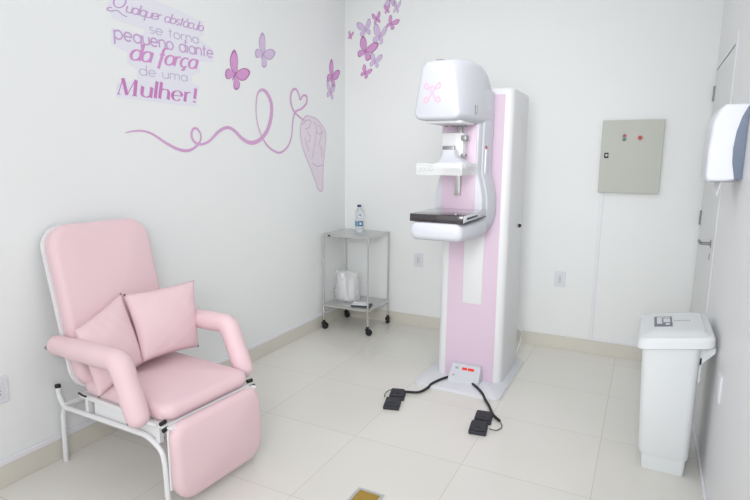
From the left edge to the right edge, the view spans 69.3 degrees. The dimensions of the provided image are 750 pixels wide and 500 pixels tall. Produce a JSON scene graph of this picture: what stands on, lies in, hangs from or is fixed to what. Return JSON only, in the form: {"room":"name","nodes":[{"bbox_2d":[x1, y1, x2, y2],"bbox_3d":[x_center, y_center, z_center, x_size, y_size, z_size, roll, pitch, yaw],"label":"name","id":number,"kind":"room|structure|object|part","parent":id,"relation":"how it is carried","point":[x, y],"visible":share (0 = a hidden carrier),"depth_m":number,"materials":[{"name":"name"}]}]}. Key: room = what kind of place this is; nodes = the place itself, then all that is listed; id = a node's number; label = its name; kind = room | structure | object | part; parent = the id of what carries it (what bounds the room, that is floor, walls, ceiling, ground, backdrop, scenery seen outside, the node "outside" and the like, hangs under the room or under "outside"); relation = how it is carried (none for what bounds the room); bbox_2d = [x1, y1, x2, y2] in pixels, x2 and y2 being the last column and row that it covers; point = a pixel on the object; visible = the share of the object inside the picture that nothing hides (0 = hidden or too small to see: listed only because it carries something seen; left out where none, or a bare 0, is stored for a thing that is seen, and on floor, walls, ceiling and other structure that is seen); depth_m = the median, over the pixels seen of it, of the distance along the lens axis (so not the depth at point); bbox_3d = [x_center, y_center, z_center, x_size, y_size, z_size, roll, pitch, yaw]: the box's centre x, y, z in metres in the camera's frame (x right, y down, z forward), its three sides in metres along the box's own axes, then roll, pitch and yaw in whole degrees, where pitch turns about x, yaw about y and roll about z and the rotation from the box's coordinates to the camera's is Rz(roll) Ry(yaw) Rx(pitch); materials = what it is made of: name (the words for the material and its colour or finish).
{"room":"radiology room","nodes":[
{"label":"radiology room","id":0,"kind":"room"},
{"bbox_2d":[0,0,344,460],"bbox_3d":[-1.576,-0.451,2.558,0.100,3.000,5.600,5,11,26],"label":"wall","id":1,"kind":"structure","parent":0,"point":[244,222],"depth_m":3.23,"materials":[{"name":"paint"}]},
{"bbox_2d":[0,376,8,403],"bbox_3d":[-1.679,0.630,2.423,0.012,0.121,0.082,5,11,26],"label":"power outlet","id":2,"kind":"object","parent":1,"relation":"attached to","point":[4,393],"visible":1,"depth_m":2.44,"materials":[{"name":"white plastic"}]},
{"bbox_2d":[107,0,213,106],"bbox_3d":[-1.187,-1.119,3.105,0.002,0.549,0.763,5,11,26],"label":"decal","id":3,"kind":"object","parent":1,"relation":"attached to","point":[170,49],"visible":1,"depth_m":3.06,"materials":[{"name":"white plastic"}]},
{"bbox_2d":[0,307,344,488],"bbox_3d":[-1.539,0.980,2.773,0.012,0.106,5.600,5,11,26],"label":"baseboard","id":4,"kind":"structure","parent":1,"relation":"attached to","point":[34,461],"depth_m":2.81,"materials":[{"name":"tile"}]},
{"bbox_2d":[125,88,307,153],"bbox_3d":[-0.939,-0.909,3.646,0.003,0.509,1.756,5,11,26],"label":"decal","id":5,"kind":"object","parent":1,"relation":"attached to","point":[265,133],"visible":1,"depth_m":3.84,"materials":[{"name":"plastic"}]},
{"bbox_2d":[225,50,249,89],"bbox_3d":[-0.918,-1.202,3.636,0.002,0.258,0.253,5,11,26],"label":"decal","id":6,"kind":"object","parent":1,"relation":"attached to","point":[242,74],"visible":1,"depth_m":3.62,"materials":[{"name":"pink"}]},
{"bbox_2d":[255,32,274,67],"bbox_3d":[-0.781,-1.421,3.872,0.002,0.238,0.233,5,11,26],"label":"decal","id":7,"kind":"object","parent":1,"relation":"attached to","point":[268,54],"visible":1,"depth_m":3.85,"materials":[{"name":"purple"}]},
{"bbox_2d":[300,115,325,191],"bbox_3d":[-0.512,-0.797,4.537,0.002,0.628,0.393,5,11,26],"label":"decal","id":8,"kind":"object","parent":1,"relation":"attached to","point":[312,132],"visible":1,"depth_m":4.54,"materials":[{"name":"plastic"}]},
{"bbox_2d":[327,81,334,98],"bbox_3d":[-0.379,-1.383,4.695,0.002,0.158,0.143,5,11,26],"label":"decal","id":9,"kind":"object","parent":1,"relation":"attached to","point":[332,88],"visible":1,"depth_m":4.68,"materials":[{"name":"purple"}]},
{"bbox_2d":[327,59,339,85],"bbox_3d":[-0.358,-1.528,4.710,0.002,0.238,0.218,5,11,26],"label":"decal","id":10,"kind":"object","parent":1,"relation":"attached to","point":[332,76],"visible":1,"depth_m":4.69,"materials":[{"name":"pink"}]},
{"bbox_2d":[0,316,702,499],"bbox_3d":[-0.263,1.200,2.162,3.069,0.100,5.800,5,11,26],"label":"floor","id":11,"kind":"structure","parent":0,"point":[569,419],"depth_m":2.93,"materials":[{"name":"tile"}]},
{"bbox_2d":[40,218,260,499],"bbox_3d":[-1.043,0.471,2.607,0.893,1.176,0.712,6,11,30],"label":"reclining chair","id":12,"kind":"object","parent":11,"relation":"on","point":[214,427],"visible":0.85,"depth_m":2.50,"materials":[{"name":"pink leather"}]},
{"bbox_3d":[-1.521,0.902,2.669,0.057,0.296,0.025,6,11,30],"label":"leg","id":13,"kind":"part","parent":12,"relation":"part of","materials":[{"name":"white metal"}]},
{"bbox_3d":[-1.342,0.246,2.738,0.205,0.772,0.533,6,11,30],"label":"frame","id":14,"kind":"part","parent":12,"relation":"part of","materials":[{"name":"white metal"}]},
{"bbox_3d":[-1.214,0.555,2.364,0.643,0.317,0.100,6,11,30],"label":"armrest","id":15,"kind":"part","parent":12,"relation":"part of","materials":[{"name":"pink leather"}]},
{"bbox_3d":[-1.310,0.241,2.718,0.255,0.763,0.520,6,11,30],"label":"backrest","id":16,"kind":"part","parent":12,"relation":"part of","materials":[{"name":"pink leather"}]},
{"bbox_2d":[74,293,142,398],"bbox_3d":[-1.226,0.432,2.522,0.185,0.400,0.284,5,11,26],"label":"throw pillow","id":17,"kind":"object","parent":12,"relation":"on","point":[112,326],"visible":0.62,"depth_m":2.50,"materials":[{"name":"pink fabric"}]},
{"bbox_3d":[-1.214,0.788,2.466,0.794,0.178,0.025,6,11,30],"label":"frame","id":18,"kind":"part","parent":12,"relation":"part of","materials":[{"name":"white metal"}]},
{"bbox_3d":[-1.117,0.759,2.421,0.430,0.068,0.006,6,11,30],"label":"panel","id":19,"kind":"part","parent":12,"relation":"part of","materials":[{"name":"white metal"}]},
{"bbox_2d":[123,280,198,361],"bbox_3d":[-1.048,0.355,2.739,0.173,0.345,0.373,8,12,36],"label":"throw pillow","id":20,"kind":"object","parent":12,"relation":"on","point":[164,319],"visible":1,"depth_m":2.68,"materials":[{"name":"pink fabric"}]},
{"bbox_3d":[-0.880,0.717,2.252,0.019,0.018,0.029,4,10,18],"label":"knob","id":21,"kind":"part","parent":12,"relation":"part of","materials":[{"name":"black plastic"}]},
{"bbox_3d":[-1.009,0.717,2.629,0.620,0.102,0.495,6,11,30],"label":"seat frame","id":22,"kind":"part","parent":12,"relation":"part of","materials":[{"name":"white metal"}]},
{"bbox_3d":[-0.993,0.631,2.605,0.600,0.119,0.500,6,11,30],"label":"seat","id":23,"kind":"part","parent":12,"relation":"part of","materials":[{"name":"pink leather"}]},
{"bbox_3d":[-0.881,1.013,2.303,0.032,0.211,0.025,6,11,30],"label":"leg","id":24,"kind":"part","parent":12,"relation":"part of","materials":[{"name":"white metal"}]},
{"bbox_3d":[-0.724,0.842,2.479,0.033,0.292,0.505,6,11,30],"label":"footrest frame","id":25,"kind":"part","parent":12,"relation":"part of","materials":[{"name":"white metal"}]},
{"bbox_3d":[-0.903,0.470,2.883,0.643,0.317,0.100,6,11,30],"label":"armrest","id":26,"kind":"part","parent":12,"relation":"part of","materials":[{"name":"pink leather"}]},
{"bbox_2d":[321,228,389,335],"bbox_3d":[-0.154,0.266,4.841,0.487,0.852,0.457,5,11,26],"label":"trolley","id":27,"kind":"object","parent":11,"relation":"on","point":[346,233],"visible":1,"depth_m":4.77,"materials":[{"name":"silver metal"}]},
{"bbox_3d":[-0.449,0.244,4.750,0.015,0.776,0.015,9,13,41],"label":"leg","id":28,"kind":"part","parent":27,"relation":"part of","materials":[{"name":"metal"}]},
{"bbox_3d":[-0.270,0.186,5.103,0.015,0.776,0.015,2,10,11],"label":"leg","id":29,"kind":"part","parent":27,"relation":"part of","materials":[{"name":"metal"}]},
{"bbox_2d":[338,273,354,300],"bbox_3d":[-0.252,0.318,4.863,0.276,0.282,0.146,5,11,26],"label":"plastic bag","id":30,"kind":"object","parent":27,"relation":"on","point":[342,283],"visible":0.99,"depth_m":4.86,"materials":[{"name":"white plastic"}]},
{"bbox_2d":[322,228,389,239],"bbox_3d":[-0.161,-0.144,4.767,0.452,0.019,0.417,5,11,26],"label":"shelf","id":31,"kind":"object","parent":27,"relation":"attached to","point":[345,233],"depth_m":4.69,"materials":[{"name":"metal"}]},
{"bbox_2d":[323,294,388,312],"bbox_3d":[-0.167,0.471,4.870,0.452,0.019,0.417,5,11,26],"label":"shelf","id":32,"kind":"object","parent":27,"relation":"attached to","point":[337,302],"depth_m":4.83,"materials":[{"name":"metal"}]},
{"bbox_2d":[355,205,362,231],"bbox_3d":[-0.139,-0.280,4.797,0.074,0.240,0.074,5,11,26],"label":"water bottle","id":33,"kind":"object","parent":27,"relation":"on","point":[359,213],"visible":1,"depth_m":4.77,"materials":[{"name":"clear plastic"}]},
{"bbox_2d":[351,301,372,307],"bbox_3d":[-0.115,0.476,4.731,0.170,0.018,0.115,2,10,11],"label":"booklet","id":34,"kind":"object","parent":27,"relation":"on","point":[354,304],"visible":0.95,"depth_m":4.70,"materials":[{"name":"grey paper"}]},
{"bbox_3d":[-0.060,0.280,4.558,0.015,0.776,0.015,9,13,41],"label":"leg","id":35,"kind":"part","parent":27,"relation":"part of","materials":[{"name":"metal"}]},
{"bbox_3d":[0.119,0.222,4.911,0.015,0.776,0.015,9,13,41],"label":"leg","id":36,"kind":"part","parent":27,"relation":"part of","materials":[{"name":"metal"}]},
{"bbox_2d":[348,487,384,499],"bbox_3d":[-0.045,1.107,2.412,0.132,0.003,0.132,5,11,26],"label":"floor drain","id":37,"kind":"object","parent":11,"relation":"on","point":[360,493],"visible":1,"depth_m":2.44,"materials":[{"name":"metal"}]},
{"bbox_2d":[383,375,448,410],"bbox_3d":[0.242,0.901,3.540,0.211,0.040,0.656,8,12,39],"label":"switch","id":38,"kind":"object","parent":11,"relation":"on","point":[393,402],"visible":0.97,"depth_m":3.41,"materials":[{"name":"black plastic"}]},
{"bbox_2d":[410,59,528,400],"bbox_3d":[0.603,-0.103,3.510,0.580,2.035,1.281,5,11,26],"label":"machine","id":39,"kind":"object","parent":11,"relation":"on","point":[477,212],"visible":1,"depth_m":3.46,"materials":[{"name":"white plastic"}]},
{"bbox_3d":[0.425,-0.200,3.112,0.303,0.042,0.442,5,11,26],"label":"detector plate","id":40,"kind":"part","parent":39,"relation":"part of","materials":[{"name":"grey plastic"}]},
{"bbox_3d":[0.427,-0.714,3.056,0.200,0.014,0.250,5,11,26],"label":"collimator plate","id":41,"kind":"part","parent":39,"relation":"part of","materials":[{"name":"white"}]},
{"bbox_3d":[0.500,-0.537,3.229,0.032,0.415,0.040,5,11,26],"label":"compression rail","id":42,"kind":"part","parent":39,"relation":"part of","materials":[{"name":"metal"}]},
{"bbox_3d":[0.512,-0.487,3.276,0.208,0.570,0.052,5,11,26],"label":"arm panel","id":43,"kind":"part","parent":39,"relation":"part of","materials":[{"name":"pink"}]},
{"bbox_3d":[0.516,-0.642,3.114,0.030,0.030,0.050,5,11,26],"label":"mount knob","id":44,"kind":"part","parent":39,"relation":"part of","materials":[{"name":"silver metal"}]},
{"bbox_3d":[0.557,-0.527,3.361,0.345,0.878,0.240,5,11,26],"label":"gantry arm","id":45,"kind":"part","parent":39,"relation":"part of","materials":[{"name":"white plastic"}]},
{"bbox_3d":[0.689,0.862,3.865,0.580,0.016,0.790,5,11,26],"label":"plate","id":46,"kind":"part","parent":39,"relation":"part of","materials":[{"name":"white"}]},
{"bbox_3d":[0.562,-0.189,3.043,0.005,0.037,0.425,5,11,26],"label":"plate","id":47,"kind":"part","parent":39,"relation":"part of","materials":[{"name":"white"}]},
{"bbox_3d":[0.651,-0.049,3.571,0.337,1.875,0.024,5,11,26],"label":"panel","id":48,"kind":"part","parent":39,"relation":"part of","materials":[{"name":"pink plastic"}]},
{"bbox_2d":[468,383,501,435],"bbox_3d":[0.667,0.949,3.282,0.189,0.040,0.656,2,10,11],"label":"switch","id":49,"kind":"object","parent":11,"relation":"on","point":[482,419],"visible":1,"depth_m":3.10,"materials":[{"name":"black plastic"}]},
{"bbox_2d":[637,312,715,476],"bbox_3d":[1.479,0.698,2.735,0.323,0.729,0.473,5,11,26],"label":"waste bin","id":50,"kind":"object","parent":11,"relation":"on","point":[674,346],"visible":1,"depth_m":2.56,"materials":[{"name":"white plastic"}]},
{"bbox_3d":[1.479,0.394,2.685,0.316,0.112,0.473,5,11,26],"label":"lid","id":51,"kind":"part","parent":50,"relation":"part of","materials":[{"name":"white plastic"}]},
{"bbox_3d":[1.539,0.529,2.525,0.060,0.175,0.050,5,11,26],"label":"lid lever","id":52,"kind":"part","parent":50,"relation":"part of","materials":[{"name":"white plastic"}]},
{"bbox_2d":[345,0,723,343],"bbox_3d":[1.028,-0.741,4.419,3.069,3.000,0.100,5,11,26],"label":"wall","id":53,"kind":"structure","parent":0,"point":[579,65],"depth_m":4.18,"materials":[{"name":"paint"}]},
{"bbox_2d":[357,18,370,36],"bbox_3d":[-0.100,-1.938,4.737,0.138,0.145,0.002,5,11,26],"label":"decal","id":54,"kind":"object","parent":53,"relation":"attached to","point":[360,26],"visible":1,"depth_m":4.74,"materials":[{"name":"purple"}]},
{"bbox_2d":[361,64,371,78],"bbox_3d":[-0.075,-1.574,4.784,0.117,0.123,0.002,5,11,26],"label":"decal","id":55,"kind":"object","parent":53,"relation":"attached to","point":[368,71],"visible":1,"depth_m":4.79,"materials":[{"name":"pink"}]},
{"bbox_2d":[358,36,378,60],"bbox_3d":[-0.061,-1.765,4.745,0.207,0.214,0.002,5,11,26],"label":"decal","id":56,"kind":"object","parent":53,"relation":"attached to","point":[372,47],"visible":1,"depth_m":4.75,"materials":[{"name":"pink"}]},
{"bbox_2d":[370,52,381,67],"bbox_3d":[0.009,-1.656,4.727,0.122,0.135,0.002,5,11,26],"label":"decal","id":57,"kind":"object","parent":53,"relation":"attached to","point":[372,55],"visible":1,"depth_m":4.73,"materials":[{"name":"purple"}]},
{"bbox_2d":[372,11,379,23],"bbox_3d":[0.008,-1.997,4.672,0.082,0.101,0.002,5,11,26],"label":"decal","id":58,"kind":"object","parent":53,"relation":"attached to","point":[374,17],"visible":1,"depth_m":4.67,"materials":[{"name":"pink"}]},
{"bbox_2d":[373,24,387,44],"bbox_3d":[0.044,-1.863,4.676,0.141,0.179,0.002,5,11,26],"label":"decal","id":59,"kind":"object","parent":53,"relation":"attached to","point":[377,33],"visible":1,"depth_m":4.68,"materials":[{"name":"purple paper"}]},
{"bbox_2d":[384,4,389,13],"bbox_3d":[0.100,-2.050,4.617,0.059,0.079,0.002,5,11,26],"label":"decal","id":60,"kind":"object","parent":53,"relation":"attached to","point":[388,6],"visible":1,"depth_m":4.62,"materials":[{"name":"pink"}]},
{"bbox_2d":[385,0,394,6],"bbox_3d":[0.128,-2.128,4.590,0.134,0.135,0.002,5,11,26],"label":"decal","id":61,"kind":"object","parent":53,"relation":"attached to","point":[387,2],"visible":1,"depth_m":4.60,"materials":[{"name":"purple"}]},
{"bbox_2d":[386,15,399,29],"bbox_3d":[0.153,-1.935,4.609,0.123,0.124,0.002,5,11,26],"label":"decal","id":62,"kind":"object","parent":53,"relation":"attached to","point":[395,22],"visible":1,"depth_m":4.61,"materials":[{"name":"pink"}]},
{"bbox_2d":[393,1,400,12],"bbox_3d":[0.187,-2.051,4.572,0.071,0.108,0.002,5,11,26],"label":"decal","id":63,"kind":"object","parent":53,"relation":"attached to","point":[396,6],"visible":1,"depth_m":4.57,"materials":[{"name":"purple paper"}]},
{"bbox_2d":[414,253,422,266],"bbox_3d":[0.383,0.089,4.818,0.082,0.121,0.012,5,11,26],"label":"power outlet","id":64,"kind":"object","parent":53,"relation":"attached to","point":[418,257],"visible":1,"depth_m":4.81,"materials":[{"name":"white plastic"}]},
{"bbox_2d":[348,309,641,360],"bbox_3d":[0.995,0.695,4.606,2.854,0.106,0.012,5,11,26],"label":"baseboard","id":65,"kind":"structure","parent":53,"relation":"attached to","point":[529,337],"depth_m":4.40,"materials":[{"name":"tile"}]},
{"bbox_2d":[554,271,565,286],"bbox_3d":[1.462,0.231,4.293,0.082,0.121,0.012,5,11,26],"label":"power outlet","id":66,"kind":"object","parent":53,"relation":"attached to","point":[559,280],"visible":1,"depth_m":4.29,"materials":[{"name":"white plastic"}]},
{"bbox_2d":[589,192,603,337],"bbox_3d":[1.694,0.128,4.158,0.023,1.137,0.012,5,11,26],"label":"trim","id":67,"kind":"structure","parent":53,"relation":"attached to","point":[601,193],"depth_m":4.15,"materials":[{"name":"white"}]},
{"bbox_2d":[589,338,636,346],"bbox_3d":[1.974,0.724,4.113,0.663,0.018,0.014,5,11,26],"label":"trim","id":68,"kind":"structure","parent":53,"relation":"attached to","point":[592,339],"depth_m":4.17,"materials":[{"name":"white tile"}]},
{"bbox_2d":[598,119,665,193],"bbox_3d":[1.847,-0.673,3.925,0.404,0.522,0.056,5,11,26],"label":"electrical panel","id":69,"kind":"object","parent":53,"relation":"attached to","point":[631,150],"visible":1,"depth_m":3.91,"materials":[{"name":"grey metal"}]},
{"bbox_2d":[694,0,749,499],"bbox_3d":[1.078,-0.206,1.250,0.100,3.000,5.600,5,11,26],"label":"wall","id":70,"kind":"structure","parent":0,"point":[722,429],"depth_m":2.29,"materials":[{"name":"paint"}]},
{"bbox_2d":[692,422,706,499],"bbox_3d":[0.788,1.328,1.077,0.012,0.028,4.590,5,11,26],"label":"baseboard","id":71,"kind":"structure","parent":70,"relation":"attached to","point":[702,484],"depth_m":2.67,"materials":[{"name":"white"}]},
{"bbox_2d":[691,46,735,414],"bbox_3d":[2.058,-0.104,3.399,0.095,2.091,0.934,5,11,26],"label":"door","id":72,"kind":"structure","parent":70,"relation":"in","point":[721,91],"depth_m":3.33,"materials":[{"name":"laminate"}]},
{"bbox_3d":[1.927,-0.045,3.176,0.065,0.019,0.129,5,11,26],"label":"handle","id":73,"kind":"part","parent":72,"relation":"part of","materials":[{"name":"silver metal"}]},
{"bbox_2d":[693,31,738,421],"bbox_3d":[2.061,-0.123,3.372,0.008,2.150,0.999,5,11,26],"label":"trim","id":74,"kind":"structure","parent":70,"relation":"attached to","point":[734,42],"depth_m":2.96,"materials":[{"name":"paint"}]},
{"bbox_2d":[716,371,722,403],"bbox_3d":[1.468,0.587,2.316,0.010,0.121,0.082,5,11,26],"label":"power outlet","id":75,"kind":"object","parent":70,"relation":"attached to","point":[720,377],"visible":1,"depth_m":2.29,"materials":[{"name":"white plastic"}]},
{"bbox_2d":[701,104,749,195],"bbox_3d":[1.537,-0.437,2.402,0.130,0.382,0.298,5,11,26],"label":"paper towel dispenser","id":76,"kind":"object","parent":70,"relation":"attached to","point":[727,129],"visible":1,"depth_m":2.27,"materials":[{"name":"white plastic"}]},
{"bbox_2d":[711,182,720,195],"bbox_3d":[1.525,-0.279,2.428,0.012,0.061,0.180,5,11,25],"label":"paper towel","id":77,"kind":"object","parent":76,"relation":"hanging from","point":[716,185],"depth_m":2.41,"materials":[{"name":"white paper"}]}
]}

